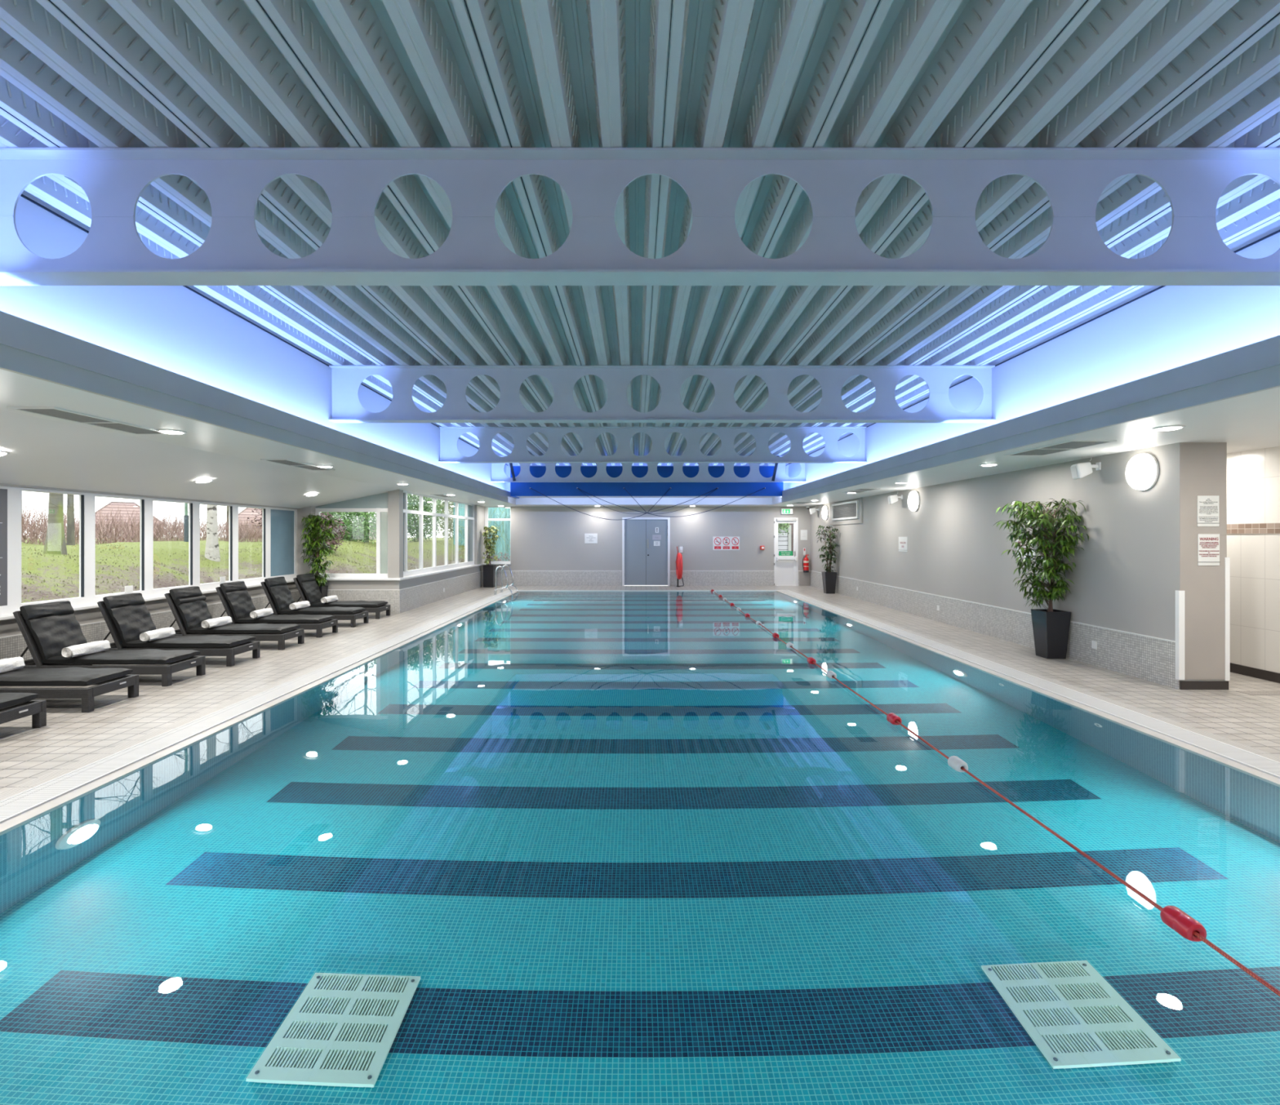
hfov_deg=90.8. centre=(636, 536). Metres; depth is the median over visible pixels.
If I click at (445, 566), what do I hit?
window
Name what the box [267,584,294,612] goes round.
cushion
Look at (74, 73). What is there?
ceiling
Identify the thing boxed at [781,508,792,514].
exit sign
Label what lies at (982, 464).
diffuser
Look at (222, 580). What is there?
card
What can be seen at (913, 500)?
wall light
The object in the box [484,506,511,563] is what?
window
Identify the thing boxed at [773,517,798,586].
door
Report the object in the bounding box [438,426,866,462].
beam
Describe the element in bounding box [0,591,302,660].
baseboard
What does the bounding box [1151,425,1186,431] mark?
recessed light
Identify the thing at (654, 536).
name plate
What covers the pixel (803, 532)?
paper notice
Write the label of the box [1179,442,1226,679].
pillar face
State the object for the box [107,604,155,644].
cushion
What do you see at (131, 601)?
cushion
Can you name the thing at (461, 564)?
window
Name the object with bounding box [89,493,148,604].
window
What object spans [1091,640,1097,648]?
wall socket
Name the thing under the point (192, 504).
window
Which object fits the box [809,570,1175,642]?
trim
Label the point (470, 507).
window
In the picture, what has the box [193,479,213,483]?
ceiling light
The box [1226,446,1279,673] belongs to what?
wall
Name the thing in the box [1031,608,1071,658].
pot
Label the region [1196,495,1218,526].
notice
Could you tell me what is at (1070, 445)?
ceiling vent
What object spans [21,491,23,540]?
bare tree
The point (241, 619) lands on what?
seat cushion
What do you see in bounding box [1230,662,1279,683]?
baseboard
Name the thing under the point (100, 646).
rolled towel
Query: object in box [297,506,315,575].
column
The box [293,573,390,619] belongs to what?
sun lounger
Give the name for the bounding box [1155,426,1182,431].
diffuser
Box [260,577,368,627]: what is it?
sun lounger
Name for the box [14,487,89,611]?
window
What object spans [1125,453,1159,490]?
wall light
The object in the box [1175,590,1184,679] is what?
guard
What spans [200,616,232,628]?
rolled towel
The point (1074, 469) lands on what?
grille
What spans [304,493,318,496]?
ceiling light
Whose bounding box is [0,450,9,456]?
ceiling light
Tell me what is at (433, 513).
window
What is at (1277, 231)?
joint
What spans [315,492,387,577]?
window
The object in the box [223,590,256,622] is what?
cushion
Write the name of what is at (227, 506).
bare tree
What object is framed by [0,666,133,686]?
seat cushion
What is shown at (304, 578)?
cushion
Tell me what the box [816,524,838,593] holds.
bamboo
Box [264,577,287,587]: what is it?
cushion
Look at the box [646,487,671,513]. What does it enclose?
cable
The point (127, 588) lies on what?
card
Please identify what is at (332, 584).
wall
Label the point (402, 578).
window sill
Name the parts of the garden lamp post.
post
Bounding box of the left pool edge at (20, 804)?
[0,590,519,834]
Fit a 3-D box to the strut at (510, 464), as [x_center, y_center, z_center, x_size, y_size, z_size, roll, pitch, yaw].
[-3.625,-1.990,18.440,0.220,0.735,0.072,0,0,0]
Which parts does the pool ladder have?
hand rail, hand rail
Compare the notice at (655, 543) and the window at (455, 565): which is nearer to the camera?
the window at (455, 565)
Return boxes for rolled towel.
[0,657,25,672]
[61,640,111,657]
[139,626,175,641]
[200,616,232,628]
[249,608,273,617]
[288,600,310,609]
[320,595,338,603]
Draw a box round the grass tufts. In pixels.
[21,539,465,603]
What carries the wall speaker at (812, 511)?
attached to the wall at (1126, 578)
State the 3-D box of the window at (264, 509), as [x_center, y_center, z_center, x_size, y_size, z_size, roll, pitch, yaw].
[-7.495,0.160,12.283,0.072,1.521,1.045,0,0,0]
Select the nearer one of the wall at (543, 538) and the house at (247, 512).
the wall at (543, 538)
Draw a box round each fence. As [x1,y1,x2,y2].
[453,502,510,561]
[777,523,793,555]
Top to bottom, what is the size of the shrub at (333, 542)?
1.252 m
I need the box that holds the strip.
[1237,691,1279,695]
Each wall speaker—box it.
[808,506,818,514]
[887,490,902,504]
[1070,456,1101,479]
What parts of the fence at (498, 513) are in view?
post, post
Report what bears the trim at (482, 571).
attached to the wall at (408, 583)
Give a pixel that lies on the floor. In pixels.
(70, 735)
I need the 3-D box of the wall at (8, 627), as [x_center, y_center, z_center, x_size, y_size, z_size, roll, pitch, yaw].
[-7.525,0.490,6.025,0.250,2.420,16.450,0,0,0]
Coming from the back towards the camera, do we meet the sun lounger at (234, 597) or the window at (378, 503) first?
the window at (378, 503)
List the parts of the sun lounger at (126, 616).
backrest frame, frame, leg, leg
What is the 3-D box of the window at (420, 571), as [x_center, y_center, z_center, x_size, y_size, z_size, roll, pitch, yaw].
[-5.365,-0.068,15.220,0.072,1.966,1.080,0,0,0]
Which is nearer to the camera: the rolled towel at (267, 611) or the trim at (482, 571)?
the rolled towel at (267, 611)
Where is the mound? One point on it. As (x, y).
(498, 559)
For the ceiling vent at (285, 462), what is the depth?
9.14 m
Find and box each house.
[95,502,164,537]
[224,507,262,537]
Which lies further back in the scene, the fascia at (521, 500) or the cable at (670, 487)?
the fascia at (521, 500)
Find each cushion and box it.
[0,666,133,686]
[0,693,38,709]
[19,600,74,620]
[25,613,87,662]
[41,648,199,664]
[102,592,145,608]
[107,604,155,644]
[121,635,255,647]
[168,586,202,599]
[173,600,212,632]
[185,623,300,633]
[219,581,247,593]
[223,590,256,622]
[234,614,334,623]
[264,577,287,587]
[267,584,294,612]
[277,606,365,614]
[296,573,315,582]
[299,580,323,605]
[310,600,387,607]
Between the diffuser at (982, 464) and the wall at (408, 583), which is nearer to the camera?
the diffuser at (982, 464)
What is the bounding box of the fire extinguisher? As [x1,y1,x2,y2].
[802,555,808,572]
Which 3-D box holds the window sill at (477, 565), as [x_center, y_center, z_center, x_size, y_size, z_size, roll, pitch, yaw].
[-5.340,0.940,18.075,0.320,0.050,7.650,0,0,0]
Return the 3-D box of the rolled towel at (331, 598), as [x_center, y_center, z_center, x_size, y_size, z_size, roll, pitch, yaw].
[-6.435,1.309,13.260,0.143,0.126,0.520,0,0,0]
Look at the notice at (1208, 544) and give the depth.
7.02 m
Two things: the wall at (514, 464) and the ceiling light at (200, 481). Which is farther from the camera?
the wall at (514, 464)
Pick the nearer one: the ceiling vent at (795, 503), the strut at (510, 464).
the strut at (510, 464)
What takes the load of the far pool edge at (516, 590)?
on the floor
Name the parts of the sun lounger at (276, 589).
backrest frame, frame, leg, leg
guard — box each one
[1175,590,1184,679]
[1224,557,1230,680]
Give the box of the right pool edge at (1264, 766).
[777,590,1279,786]
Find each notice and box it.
[584,533,597,543]
[653,541,660,546]
[800,529,807,540]
[898,537,907,551]
[1016,536,1035,558]
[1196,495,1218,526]
[1197,533,1219,565]
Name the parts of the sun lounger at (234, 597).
backrest frame, frame, leg, leg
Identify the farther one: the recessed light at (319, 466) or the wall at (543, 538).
the wall at (543, 538)
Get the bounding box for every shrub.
[246,508,325,531]
[320,511,346,551]
[320,511,376,543]
[407,493,444,542]
[436,500,453,540]
[777,523,790,535]
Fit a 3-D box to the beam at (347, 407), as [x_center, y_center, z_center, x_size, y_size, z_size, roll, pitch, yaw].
[0.360,-1.988,8.830,9.220,0.756,0.210,0,0,0]
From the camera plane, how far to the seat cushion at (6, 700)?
5.50 m
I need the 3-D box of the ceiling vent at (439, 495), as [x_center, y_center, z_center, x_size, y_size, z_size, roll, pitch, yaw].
[-4.915,-1.044,16.100,0.332,0.014,1.002,0,0,0]
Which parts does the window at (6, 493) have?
advert panel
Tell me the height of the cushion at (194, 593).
0.175 m
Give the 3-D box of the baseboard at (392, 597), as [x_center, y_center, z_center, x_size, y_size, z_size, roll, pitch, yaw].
[-6.319,1.442,13.994,2.162,0.515,0.012,0,0,0]
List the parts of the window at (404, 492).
pane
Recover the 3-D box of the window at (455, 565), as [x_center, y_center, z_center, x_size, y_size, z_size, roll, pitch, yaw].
[-5.365,-0.068,18.380,0.072,1.966,1.040,0,0,0]
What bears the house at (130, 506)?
on the bank
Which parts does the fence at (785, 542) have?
board panel, post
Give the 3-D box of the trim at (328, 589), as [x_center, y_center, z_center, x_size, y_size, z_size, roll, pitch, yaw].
[-6.317,1.177,13.992,2.166,0.015,0.016,0,0,0]
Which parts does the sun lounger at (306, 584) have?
backrest frame, frame, leg, leg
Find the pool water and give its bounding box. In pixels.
[0,591,1279,1104]
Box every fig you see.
[298,514,340,597]
[481,525,501,587]
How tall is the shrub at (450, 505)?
3.088 m
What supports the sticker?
attached to the door at (785, 567)
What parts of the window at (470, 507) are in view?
pane, pane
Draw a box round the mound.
[490,552,510,561]
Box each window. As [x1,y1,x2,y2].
[0,485,14,615]
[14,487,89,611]
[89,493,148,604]
[148,497,196,596]
[196,501,235,590]
[235,504,268,585]
[268,507,297,580]
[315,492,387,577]
[403,491,406,577]
[406,491,422,576]
[422,494,435,573]
[435,497,447,571]
[447,499,457,568]
[457,502,467,567]
[467,503,474,565]
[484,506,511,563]
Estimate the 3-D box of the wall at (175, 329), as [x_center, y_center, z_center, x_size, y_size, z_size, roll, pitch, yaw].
[-4.300,-1.930,9.425,0.100,1.640,23.250,0,0,0]
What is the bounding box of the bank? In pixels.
[21,537,492,603]
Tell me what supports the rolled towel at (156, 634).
on the sun lounger at (126, 616)
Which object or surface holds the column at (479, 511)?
on the window sill at (477, 565)
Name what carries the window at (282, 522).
in the wall at (8, 627)
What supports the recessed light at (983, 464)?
in the ceiling at (45, 451)
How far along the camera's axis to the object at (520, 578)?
21.89 m
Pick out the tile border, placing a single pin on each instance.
(1253, 528)
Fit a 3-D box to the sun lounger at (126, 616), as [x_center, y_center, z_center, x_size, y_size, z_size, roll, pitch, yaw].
[-6.265,1.240,8.578,1.955,0.919,0.630,0,0,0]
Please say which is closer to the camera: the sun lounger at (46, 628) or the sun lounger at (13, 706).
the sun lounger at (13, 706)
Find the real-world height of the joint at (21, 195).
0.016 m
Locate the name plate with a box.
[652,534,661,539]
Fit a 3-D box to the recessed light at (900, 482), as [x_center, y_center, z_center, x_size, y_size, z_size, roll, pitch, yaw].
[5.120,-1.038,12.200,0.250,0.025,0.250,0,0,0]
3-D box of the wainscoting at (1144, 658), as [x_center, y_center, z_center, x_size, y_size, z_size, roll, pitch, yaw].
[6.044,1.442,14.465,0.012,0.515,14.870,0,0,0]
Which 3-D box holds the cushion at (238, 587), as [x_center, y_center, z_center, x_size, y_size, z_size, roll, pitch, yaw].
[-6.966,0.869,10.936,0.142,0.175,0.580,0,0,0]
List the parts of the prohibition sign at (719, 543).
caption panel, caption panel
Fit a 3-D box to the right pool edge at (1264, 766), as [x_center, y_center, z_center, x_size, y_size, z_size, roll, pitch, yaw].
[4.705,1.798,9.950,0.550,0.204,20.400,0,0,0]
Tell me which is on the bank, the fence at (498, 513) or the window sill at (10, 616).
the fence at (498, 513)
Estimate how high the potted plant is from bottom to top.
2.246 m
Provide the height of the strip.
0.053 m
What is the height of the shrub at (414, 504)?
2.941 m
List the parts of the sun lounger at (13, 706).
frame, leg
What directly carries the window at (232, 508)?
in the wall at (8, 627)
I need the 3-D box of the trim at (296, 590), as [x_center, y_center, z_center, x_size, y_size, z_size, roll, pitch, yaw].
[-7.392,1.177,5.900,0.016,0.015,16.200,0,0,0]
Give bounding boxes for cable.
[529,487,645,519]
[576,487,646,514]
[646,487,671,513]
[647,487,718,514]
[648,487,765,517]
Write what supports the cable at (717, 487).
hanging from the ceiling beam at (517, 490)
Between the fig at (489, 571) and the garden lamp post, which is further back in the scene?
the fig at (489, 571)
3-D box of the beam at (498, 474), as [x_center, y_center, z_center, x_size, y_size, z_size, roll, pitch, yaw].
[0.360,-1.988,18.570,9.220,0.756,0.210,0,0,0]
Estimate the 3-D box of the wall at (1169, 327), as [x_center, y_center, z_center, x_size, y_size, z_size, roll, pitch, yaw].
[5.020,-1.930,9.425,0.100,1.640,23.250,0,0,0]
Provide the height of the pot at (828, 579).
0.640 m
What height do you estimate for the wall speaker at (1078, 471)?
0.291 m
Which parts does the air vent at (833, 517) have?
frame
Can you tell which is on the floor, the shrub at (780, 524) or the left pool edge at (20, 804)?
the left pool edge at (20, 804)
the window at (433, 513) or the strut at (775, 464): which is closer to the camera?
the window at (433, 513)
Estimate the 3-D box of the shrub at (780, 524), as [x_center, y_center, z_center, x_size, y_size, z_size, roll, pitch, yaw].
[5.186,-0.470,24.245,1.509,1.066,0.684,0,0,-5]
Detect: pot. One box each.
[319,585,328,597]
[482,564,495,587]
[822,572,836,593]
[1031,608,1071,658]
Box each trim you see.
[0,590,297,639]
[328,589,399,590]
[400,570,483,590]
[497,570,809,571]
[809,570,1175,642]
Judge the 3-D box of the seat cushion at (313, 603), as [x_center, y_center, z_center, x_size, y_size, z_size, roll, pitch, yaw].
[-6.061,1.418,13.332,1.420,0.094,0.570,0,0,0]
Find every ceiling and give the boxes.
[0,0,1279,465]
[0,368,1279,509]
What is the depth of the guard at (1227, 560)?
7.02 m
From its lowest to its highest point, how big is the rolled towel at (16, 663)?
0.126 m
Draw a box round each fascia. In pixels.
[0,311,515,504]
[515,497,772,504]
[772,335,1279,504]
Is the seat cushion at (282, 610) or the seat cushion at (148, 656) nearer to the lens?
the seat cushion at (148, 656)
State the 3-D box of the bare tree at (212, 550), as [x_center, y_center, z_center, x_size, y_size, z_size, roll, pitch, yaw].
[-11.164,-4.671,15.449,5.253,10.727,7.992,0,0,4]
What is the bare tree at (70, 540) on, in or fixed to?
on the bank
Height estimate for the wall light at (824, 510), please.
0.444 m
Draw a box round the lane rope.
[711,589,1279,996]
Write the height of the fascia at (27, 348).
0.350 m
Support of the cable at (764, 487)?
hanging from the ceiling beam at (517, 490)
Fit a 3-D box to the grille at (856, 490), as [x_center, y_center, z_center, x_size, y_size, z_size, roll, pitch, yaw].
[5.080,-1.045,14.300,0.380,0.006,1.140,0,0,0]
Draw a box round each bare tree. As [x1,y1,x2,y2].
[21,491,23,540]
[43,493,67,555]
[66,494,75,545]
[204,505,220,561]
[226,506,228,538]
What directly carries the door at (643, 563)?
in the wall at (543, 538)
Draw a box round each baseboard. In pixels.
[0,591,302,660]
[327,590,399,613]
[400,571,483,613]
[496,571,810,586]
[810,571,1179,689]
[1179,680,1228,689]
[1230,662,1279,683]
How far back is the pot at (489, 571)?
21.18 m
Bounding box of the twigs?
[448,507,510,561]
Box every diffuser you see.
[159,431,183,434]
[195,480,211,483]
[982,464,996,466]
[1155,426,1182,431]
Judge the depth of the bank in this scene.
14.24 m
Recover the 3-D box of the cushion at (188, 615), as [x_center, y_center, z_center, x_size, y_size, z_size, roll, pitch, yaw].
[-6.818,1.185,9.766,0.272,0.505,0.570,0,0,0]
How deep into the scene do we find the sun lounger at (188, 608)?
9.57 m
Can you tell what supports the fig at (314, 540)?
on the floor
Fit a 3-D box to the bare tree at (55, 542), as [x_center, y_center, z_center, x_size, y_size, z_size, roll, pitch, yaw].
[-11.303,-4.821,12.740,6.764,10.620,5.196,0,0,-44]
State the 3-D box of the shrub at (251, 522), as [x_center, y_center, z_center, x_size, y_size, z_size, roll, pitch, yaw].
[-14.237,-0.864,26.455,3.222,2.546,2.972,0,0,-44]
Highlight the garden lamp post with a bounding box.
[183,503,188,542]
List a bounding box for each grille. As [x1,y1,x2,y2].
[848,488,875,492]
[1070,466,1078,478]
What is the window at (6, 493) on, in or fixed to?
in the wall at (8, 627)
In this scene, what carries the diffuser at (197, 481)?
attached to the ceiling light at (200, 481)
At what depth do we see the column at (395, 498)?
14.00 m
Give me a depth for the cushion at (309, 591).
13.17 m
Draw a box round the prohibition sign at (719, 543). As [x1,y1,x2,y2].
[712,536,739,550]
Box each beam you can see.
[0,147,1279,285]
[328,365,995,422]
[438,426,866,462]
[491,456,804,482]
[510,466,783,498]
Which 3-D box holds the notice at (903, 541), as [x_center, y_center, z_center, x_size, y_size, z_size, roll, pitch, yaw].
[6.045,0.170,14.300,0.011,0.335,0.478,0,0,0]
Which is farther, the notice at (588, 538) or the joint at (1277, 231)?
the notice at (588, 538)
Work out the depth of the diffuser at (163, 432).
6.24 m
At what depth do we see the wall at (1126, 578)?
9.70 m
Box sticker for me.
[778,551,792,555]
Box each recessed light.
[155,429,186,434]
[315,465,334,467]
[893,481,907,484]
[979,463,999,466]
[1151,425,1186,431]
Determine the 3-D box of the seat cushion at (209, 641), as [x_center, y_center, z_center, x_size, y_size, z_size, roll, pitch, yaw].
[-6.047,1.418,8.578,1.420,0.094,0.570,0,0,0]
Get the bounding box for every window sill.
[0,579,294,620]
[315,577,405,580]
[404,563,486,579]
[490,563,511,564]
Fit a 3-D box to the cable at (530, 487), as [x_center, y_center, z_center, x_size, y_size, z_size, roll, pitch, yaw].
[-1.462,-1.009,19.246,3.592,1.004,0.039,0,0,1]
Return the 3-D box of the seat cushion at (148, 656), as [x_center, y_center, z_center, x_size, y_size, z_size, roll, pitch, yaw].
[-6.066,1.418,7.478,1.420,0.094,0.570,0,0,0]
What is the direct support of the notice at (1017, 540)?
attached to the wall at (1126, 578)
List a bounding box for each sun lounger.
[0,666,138,712]
[0,693,46,728]
[13,600,205,686]
[84,592,260,666]
[164,586,304,650]
[215,581,337,637]
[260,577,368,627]
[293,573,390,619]
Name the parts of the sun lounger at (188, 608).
backrest frame, frame, leg, leg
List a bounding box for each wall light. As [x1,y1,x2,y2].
[822,506,828,519]
[907,490,919,511]
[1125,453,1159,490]
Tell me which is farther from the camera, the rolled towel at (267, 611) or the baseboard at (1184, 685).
the rolled towel at (267, 611)
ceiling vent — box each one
[7,406,173,435]
[260,459,334,471]
[431,494,454,497]
[789,502,812,504]
[841,488,879,493]
[1004,440,1116,456]
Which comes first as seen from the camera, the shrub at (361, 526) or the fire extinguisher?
the fire extinguisher
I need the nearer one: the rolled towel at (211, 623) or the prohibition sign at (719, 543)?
the rolled towel at (211, 623)
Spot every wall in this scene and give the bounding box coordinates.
[0,190,507,491]
[0,483,299,637]
[320,580,403,589]
[403,565,483,588]
[495,506,810,570]
[507,462,786,492]
[786,219,1279,489]
[810,442,1224,680]
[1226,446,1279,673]
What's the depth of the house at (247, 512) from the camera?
82.46 m
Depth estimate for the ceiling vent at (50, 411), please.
5.61 m
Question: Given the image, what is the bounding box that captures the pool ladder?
[493,564,518,595]
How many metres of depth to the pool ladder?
18.38 m
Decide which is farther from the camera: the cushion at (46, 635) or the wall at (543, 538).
the wall at (543, 538)
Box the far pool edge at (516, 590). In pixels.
[515,590,780,591]
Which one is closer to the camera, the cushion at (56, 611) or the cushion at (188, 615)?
the cushion at (56, 611)
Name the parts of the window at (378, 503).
panel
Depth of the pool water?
3.11 m
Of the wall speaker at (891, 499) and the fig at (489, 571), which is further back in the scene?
the fig at (489, 571)
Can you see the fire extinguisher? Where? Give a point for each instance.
(806, 561)
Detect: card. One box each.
[124,585,133,593]
[219,576,225,582]
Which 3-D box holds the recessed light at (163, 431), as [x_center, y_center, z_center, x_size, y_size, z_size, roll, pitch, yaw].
[-4.620,-1.038,6.280,0.250,0.025,0.250,0,0,0]
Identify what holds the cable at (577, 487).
hanging from the ceiling beam at (517, 490)
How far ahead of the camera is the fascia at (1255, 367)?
6.04 m
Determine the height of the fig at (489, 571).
2.075 m
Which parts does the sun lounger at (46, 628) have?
backrest frame, frame, leg, leg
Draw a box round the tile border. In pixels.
[1226,523,1279,533]
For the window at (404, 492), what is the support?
in the wall at (408, 583)
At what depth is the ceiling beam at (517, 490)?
19.30 m
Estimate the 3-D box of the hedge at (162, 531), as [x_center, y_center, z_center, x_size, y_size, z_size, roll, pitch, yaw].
[-17.715,-0.406,24.969,3.971,1.701,38.619,0,0,0]
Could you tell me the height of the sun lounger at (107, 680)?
0.919 m
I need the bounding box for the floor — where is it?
[0,586,1279,792]
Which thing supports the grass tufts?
on the bank
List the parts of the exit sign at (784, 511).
green panel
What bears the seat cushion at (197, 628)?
on the sun lounger at (188, 608)
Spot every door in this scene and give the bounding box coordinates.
[622,517,670,586]
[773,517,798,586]
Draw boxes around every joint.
[20,194,508,466]
[785,229,1279,466]
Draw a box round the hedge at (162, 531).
[21,495,376,545]
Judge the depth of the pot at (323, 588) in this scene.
13.81 m
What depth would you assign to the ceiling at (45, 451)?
7.44 m
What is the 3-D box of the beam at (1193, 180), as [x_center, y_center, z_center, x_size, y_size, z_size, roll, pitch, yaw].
[0.360,-1.988,3.945,9.220,0.756,0.210,0,0,0]
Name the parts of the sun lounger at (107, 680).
frame, leg, leg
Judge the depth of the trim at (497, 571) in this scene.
21.88 m
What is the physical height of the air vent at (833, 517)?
0.690 m
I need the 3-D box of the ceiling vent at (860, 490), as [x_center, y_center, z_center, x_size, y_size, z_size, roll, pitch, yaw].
[5.080,-1.044,14.300,0.442,0.014,1.202,0,0,0]
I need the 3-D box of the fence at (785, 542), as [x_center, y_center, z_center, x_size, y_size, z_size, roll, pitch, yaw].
[5.100,-0.200,24.930,2.800,3.400,0.740,0,0,0]
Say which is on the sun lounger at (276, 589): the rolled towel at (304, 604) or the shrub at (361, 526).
the rolled towel at (304, 604)
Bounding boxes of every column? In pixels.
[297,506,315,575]
[387,489,403,577]
[474,505,484,564]
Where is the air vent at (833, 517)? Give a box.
[831,497,862,524]
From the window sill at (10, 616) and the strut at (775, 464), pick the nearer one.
the window sill at (10, 616)
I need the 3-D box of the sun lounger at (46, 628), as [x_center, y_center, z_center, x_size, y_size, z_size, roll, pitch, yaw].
[-6.284,1.240,7.479,1.955,0.919,0.630,0,0,0]
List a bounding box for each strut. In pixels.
[509,462,515,481]
[771,456,779,481]
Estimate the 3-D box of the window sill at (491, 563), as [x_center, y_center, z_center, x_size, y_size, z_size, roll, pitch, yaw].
[-4.800,0.940,21.885,0.900,0.050,0.130,0,0,0]

